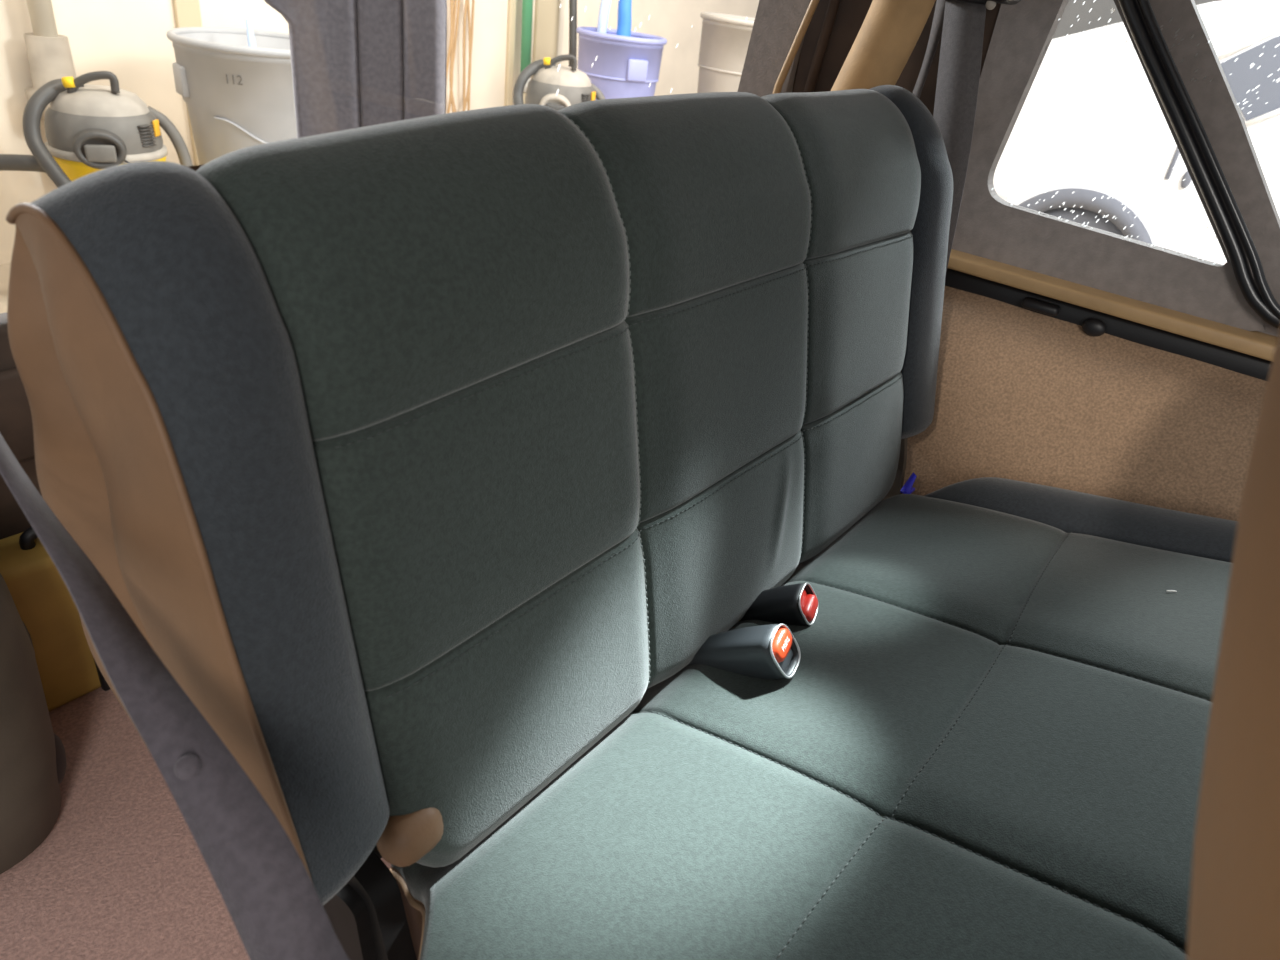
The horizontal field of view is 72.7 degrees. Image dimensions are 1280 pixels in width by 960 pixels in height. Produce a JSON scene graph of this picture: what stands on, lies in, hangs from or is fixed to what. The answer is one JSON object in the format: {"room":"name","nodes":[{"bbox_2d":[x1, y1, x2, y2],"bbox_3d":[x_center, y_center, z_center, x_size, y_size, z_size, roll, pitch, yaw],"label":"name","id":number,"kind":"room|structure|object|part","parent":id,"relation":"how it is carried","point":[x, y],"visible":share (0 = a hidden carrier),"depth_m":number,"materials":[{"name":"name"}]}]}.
{"room":"vehicle interior","nodes":[
{"label":"vehicle interior","id":0,"kind":"room"},
{"bbox_2d":[0,263,10,313],"bbox_3d":[-0.032,0.046,3.048,7.200,0.100,13.000,27,35,29],"label":"floor","id":1,"kind":"structure","parent":0,"point":[4,268],"depth_m":3.84,"materials":[{"name":"concrete"}]},
{"bbox_2d":[0,71,192,187],"bbox_3d":[-2.314,-1.131,3.467,0.999,0.957,0.501,-10,35,-28],"label":"shop vacuum","id":2,"kind":"object","parent":1,"relation":"on","point":[89,129],"visible":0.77,"depth_m":3.31,"materials":[{"name":"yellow plastic"}]},
{"bbox_3d":[-2.153,-1.499,3.275,0.037,0.041,0.038,0,31,-13],"label":"power knob","id":3,"kind":"part","parent":2,"relation":"part of","materials":[{"name":"yellow plastic"}]},
{"bbox_3d":[-2.091,-1.504,3.320,0.182,0.118,0.039,-3,32,-19],"label":"carry handle","id":4,"kind":"part","parent":2,"relation":"part of","materials":[{"name":"grey plastic"}]},
{"bbox_3d":[-2.120,-1.496,3.402,0.340,0.080,0.340,-10,35,-28],"label":"lid","id":5,"kind":"part","parent":2,"relation":"part of","materials":[{"name":"plastic"}]},
{"bbox_3d":[-2.047,-1.239,3.299,0.103,0.064,0.020,-10,35,-28],"label":"switch panel","id":6,"kind":"part","parent":2,"relation":"part of","materials":[{"name":"grey plastic"}]},
{"bbox_3d":[-2.182,-1.046,3.666,0.416,0.642,0.416,-10,35,-28],"label":"tank","id":7,"kind":"part","parent":2,"relation":"part of","materials":[{"name":"yellow plastic"}]},
{"bbox_2d":[520,0,532,102],"bbox_3d":[-0.742,-3.189,5.707,0.113,2.601,0.300,27,35,29],"label":"broom","id":8,"kind":"object","parent":1,"relation":"on","point":[527,5],"visible":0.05,"depth_m":5.80,"materials":[{"name":"green"}]},
{"bbox_2d":[569,0,576,66],"bbox_3d":[-0.462,-3.245,5.917,0.304,2.555,0.051,27,35,29],"label":"pole","id":9,"kind":"object","parent":1,"relation":"on","point":[572,3],"visible":0.26,"depth_m":5.96,"materials":[{"name":"grey plastic"}]},
{"bbox_2d":[0,0,1279,959],"bbox_3d":[0.284,-0.143,1.028,1.790,1.230,2.048,27,35,29],"label":"vehicle","id":10,"kind":"object","parent":1,"relation":"on","point":[1074,356],"visible":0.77,"depth_m":1.11,"materials":[{"name":"brown carpet"}]},
{"bbox_2d":[0,573,65,873],"bbox_3d":[-0.803,0.234,0.936,0.343,0.340,0.252,27,35,29],"label":"plastic tub","id":11,"kind":"object","parent":10,"relation":"on","point":[32,756],"visible":1,"depth_m":0.92,"materials":[{"name":"black"}]},
{"bbox_2d":[0,526,110,710],"bbox_3d":[-0.740,0.155,1.167,0.101,0.258,0.240,27,35,29],"label":"tool case","id":12,"kind":"object","parent":10,"relation":"on","point":[68,669],"visible":0.16,"depth_m":1.10,"materials":[{"name":"yellow plastic"}]},
{"bbox_3d":[-0.731,0.057,1.113,0.016,0.033,0.115,27,35,29],"label":"handle","id":13,"kind":"part","parent":12,"relation":"part of","materials":[{"name":"black plastic"}]},
{"bbox_2d":[264,0,446,137],"bbox_3d":[-0.750,-0.585,2.403,0.594,1.460,0.590,4,30,-6],"label":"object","id":14,"kind":"object","parent":10,"relation":"attached to","point":[355,63],"visible":0.3,"depth_m":2.30,"materials":[{"name":"grey fabric"}]},
{"bbox_2d":[6,85,1237,959],"bbox_3d":[0.207,0.145,0.809,0.752,0.848,1.040,27,35,29],"label":"seat","id":15,"kind":"object","parent":10,"relation":"on","point":[431,460],"visible":0.94,"depth_m":0.60,"materials":[{"name":"grey fabric"}]},
{"bbox_3d":[-0.262,0.056,0.475,0.252,0.378,0.028,27,35,29],"label":"panel","id":16,"kind":"part","parent":15,"relation":"part of","materials":[{"name":"beige plastic"}]},
{"bbox_2d":[0,433,349,959],"bbox_3d":[-0.291,0.309,0.556,0.416,0.694,0.035,29,36,31],"label":"belt","id":17,"kind":"object","parent":15,"relation":"attached to","point":[276,910],"visible":1,"depth_m":0.39,"materials":[{"name":"grey fabric"}]},
{"bbox_2d":[391,866,424,959],"bbox_3d":[0.263,0.274,0.802,0.557,0.251,1.004,27,35,29],"label":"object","id":18,"kind":"object","parent":15,"relation":"on","point":[407,882],"depth_m":0.61,"materials":[{"name":"brown plastic"}]},
{"bbox_3d":[0.041,-0.085,0.824,0.220,0.503,0.822,27,35,29],"label":"backrest","id":19,"kind":"part","parent":15,"relation":"part of","materials":[{"name":"grey fabric"}]},
{"bbox_2d":[688,623,800,678],"bbox_3d":[0.086,0.163,0.815,0.124,0.102,0.044,22,33,22],"label":"seat belt buckle","id":20,"kind":"object","parent":15,"relation":"on","point":[771,651],"visible":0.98,"depth_m":0.79,"materials":[{"name":"grey plastic"}]},
{"bbox_2d":[739,582,818,625],"bbox_3d":[0.128,0.133,0.895,0.105,0.083,0.043,18,32,16],"label":"seat belt buckle","id":21,"kind":"object","parent":15,"relation":"on","point":[794,604],"visible":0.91,"depth_m":0.87,"materials":[{"name":"black plastic"}]},
{"bbox_2d":[391,494,1231,959],"bbox_3d":[0.229,0.236,0.743,0.532,0.161,0.904,27,35,29],"label":"cushion","id":22,"kind":"object","parent":15,"relation":"on","point":[986,739],"depth_m":0.67,"materials":[{"name":"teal fabric"}]},
{"bbox_2d":[900,472,916,493],"bbox_3d":[0.368,0.005,1.184,0.013,0.023,0.032,27,35,29],"label":"clip","id":23,"kind":"object","parent":15,"relation":"attached to","point":[907,488],"visible":0.93,"depth_m":1.18,"materials":[{"name":"blue plastic"}]},
{"bbox_3d":[0.244,-0.677,1.271,0.100,0.512,0.012,27,35,29],"label":"pillar edge trim","id":24,"kind":"part","parent":10,"relation":"part of","materials":[{"name":"beige plastic"}]},
{"bbox_2d":[913,0,1020,271],"bbox_3d":[0.392,-0.392,1.201,0.155,0.608,0.106,27,35,29],"label":"belt","id":25,"kind":"object","parent":10,"relation":"hanging from","point":[961,23],"visible":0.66,"depth_m":1.12,"materials":[{"name":"dark grey woven webbing fabric"},{"name":"black plastic"}]},
{"bbox_3d":[0.426,-0.072,1.467,1.480,0.620,0.057,27,35,29],"label":"panel","id":26,"kind":"part","parent":10,"relation":"part of","materials":[{"name":"beige carpet"}]},
{"bbox_3d":[0.445,-0.337,1.283,1.480,0.019,0.090,27,35,29],"label":"tub rail","id":27,"kind":"part","parent":10,"relation":"part of","materials":[{"name":"beige plastic"}]},
{"bbox_2d":[1187,329,1279,959],"bbox_3d":[0.411,0.410,0.305,0.674,0.960,0.500,27,35,29],"label":"seat","id":28,"kind":"object","parent":10,"relation":"on","point":[1234,911],"visible":0.83,"depth_m":0.17,"materials":[{"name":"fabric"}]},
{"bbox_2d":[993,0,1279,264],"bbox_3d":[3.620,-1.463,4.552,4.550,1.785,1.752,27,35,29],"label":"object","id":29,"kind":"object","parent":1,"relation":"on","point":[1091,142],"visible":0.27,"depth_m":4.32,"materials":[{"name":"white paint"}]},
{"bbox_3d":[2.631,-1.516,4.211,0.116,0.185,0.030,27,35,29],"label":"door handle","id":30,"kind":"part","parent":29,"relation":"part of","materials":[{"name":"grey rubber"}]},
{"bbox_3d":[2.838,-1.831,3.875,0.534,0.501,0.029,27,35,29],"label":"window trim","id":31,"kind":"part","parent":29,"relation":"part of","materials":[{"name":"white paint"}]},
{"bbox_3d":[-1.998,-1.321,4.587,0.800,0.230,1.300,27,35,29],"label":"trim","id":32,"kind":"structure","parent":1,"relation":"on","visible":0},
{"bbox_2d":[166,27,296,164],"bbox_3d":[-1.698,-1.541,3.960,0.704,0.848,0.704,-17,38,-35],"label":"trash bin","id":33,"kind":"object","parent":32,"relation":"on","point":[236,95],"visible":0.48,"depth_m":3.60,"materials":[{"name":"grey plastic"}]},
{"bbox_2d":[245,19,255,46],"bbox_3d":[-1.726,-1.632,4.006,0.070,0.874,0.095,27,35,29],"label":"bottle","id":34,"kind":"object","parent":33,"relation":"in","point":[250,34],"visible":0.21,"depth_m":3.78,"materials":[{"name":"plastic"}]},
{"bbox_3d":[-0.114,-2.050,6.054,1.600,0.450,2.300,27,35,29],"label":"trim","id":35,"kind":"structure","parent":1,"relation":"on","visible":0},
{"bbox_2d":[513,54,604,109],"bbox_3d":[-0.474,-2.050,4.882,0.452,0.641,0.523,23,34,25],"label":"shop vacuum","id":36,"kind":"object","parent":35,"relation":"on","point":[557,87],"visible":0.41,"depth_m":4.71,"materials":[{"name":"grey plastic"}]},
{"bbox_3d":[-0.502,-2.266,4.701,0.037,0.041,0.037,13,31,9],"label":"power knob","id":37,"kind":"part","parent":36,"relation":"part of","materials":[{"name":"yellow plastic"}]},
{"bbox_3d":[-0.457,-1.991,4.687,0.101,0.063,0.020,4,30,-7],"label":"switch panel","id":38,"kind":"part","parent":36,"relation":"part of","materials":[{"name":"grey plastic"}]},
{"bbox_3d":[-0.431,-2.254,4.720,0.178,0.118,0.038,10,30,3],"label":"carry handle","id":39,"kind":"part","parent":36,"relation":"part of","materials":[{"name":"grey plastic"}]},
{"bbox_3d":[-0.429,-2.245,4.807,0.332,0.080,0.332,4,30,-7],"label":"lid","id":40,"kind":"part","parent":36,"relation":"part of","materials":[{"name":"plastic"}]},
{"bbox_2d":[576,27,666,99],"bbox_3d":[-0.152,-2.411,5.481,0.558,0.734,0.558,-9,34,-26],"label":"trash bin","id":41,"kind":"object","parent":35,"relation":"on","point":[619,66],"visible":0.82,"depth_m":5.19,"materials":[{"name":"plastic"}]},
{"bbox_2d":[597,0,611,32],"bbox_3d":[-0.233,-2.535,5.355,0.060,0.974,0.126,27,35,29],"label":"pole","id":42,"kind":"object","parent":41,"relation":"in","point":[604,9],"visible":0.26,"depth_m":5.17,"materials":[{"name":"white"}]},
{"bbox_2d":[616,0,631,36],"bbox_3d":[-0.114,-2.605,5.386,0.090,1.112,0.140,27,35,29],"label":"brush","id":43,"kind":"object","parent":41,"relation":"in","point":[624,6],"visible":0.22,"depth_m":5.23,"materials":[{"name":"blue plastic"}]},
{"bbox_2d":[697,12,754,92],"bbox_3d":[0.631,-2.425,5.523,0.634,0.901,0.634,-22,41,-41],"label":"trash bin","id":44,"kind":"object","parent":35,"relation":"on","point":[725,38],"visible":0.35,"depth_m":5.20,"materials":[{"name":"beige plastic"}]},
{"bbox_2d":[0,0,758,263],"bbox_3d":[-1.757,-3.299,4.362,0.200,4.000,11.000,27,35,29],"label":"wall","id":45,"kind":"structure","parent":0,"point":[127,39],"depth_m":4.31,"materials":[{"name":"beige paint"}]},
{"bbox_2d":[24,0,75,120],"bbox_3d":[-2.480,-2.439,3.424,0.240,3.200,0.240,27,35,29],"label":"drain pipe","id":46,"kind":"object","parent":45,"relation":"attached to","point":[49,54],"visible":0.35,"depth_m":3.71,"materials":[{"name":"beige paint"}]},
{"bbox_2d":[172,0,201,164],"bbox_3d":[-2.151,-2.673,4.000,0.030,3.100,0.120,27,35,29],"label":"trim","id":47,"kind":"structure","parent":45,"relation":"attached to","point":[186,12],"depth_m":4.23,"materials":[{"name":"beige"}]},
{"bbox_2d":[446,0,474,112],"bbox_3d":[-1.065,-2.821,5.555,0.044,2.154,0.573,27,35,29],"label":"wire bundle","id":48,"kind":"object","parent":45,"relation":"hanging from","point":[453,3],"visible":0.43,"depth_m":5.48,"materials":[{"name":"brown"}]},
{"bbox_2d":[504,0,559,105],"bbox_3d":[-0.675,-3.477,5.717,0.030,3.100,0.475,27,35,29],"label":"trim","id":49,"kind":"structure","parent":45,"relation":"attached to","point":[546,23],"depth_m":5.98,"materials":[{"name":"beige"}]},
{"bbox_2d":[1052,0,1222,38],"bbox_3d":[4.106,-3.630,6.304,7.600,4.000,0.200,27,35,29],"label":"wall","id":50,"kind":"structure","parent":0,"point":[1078,16],"depth_m":6.73,"materials":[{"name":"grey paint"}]}
]}

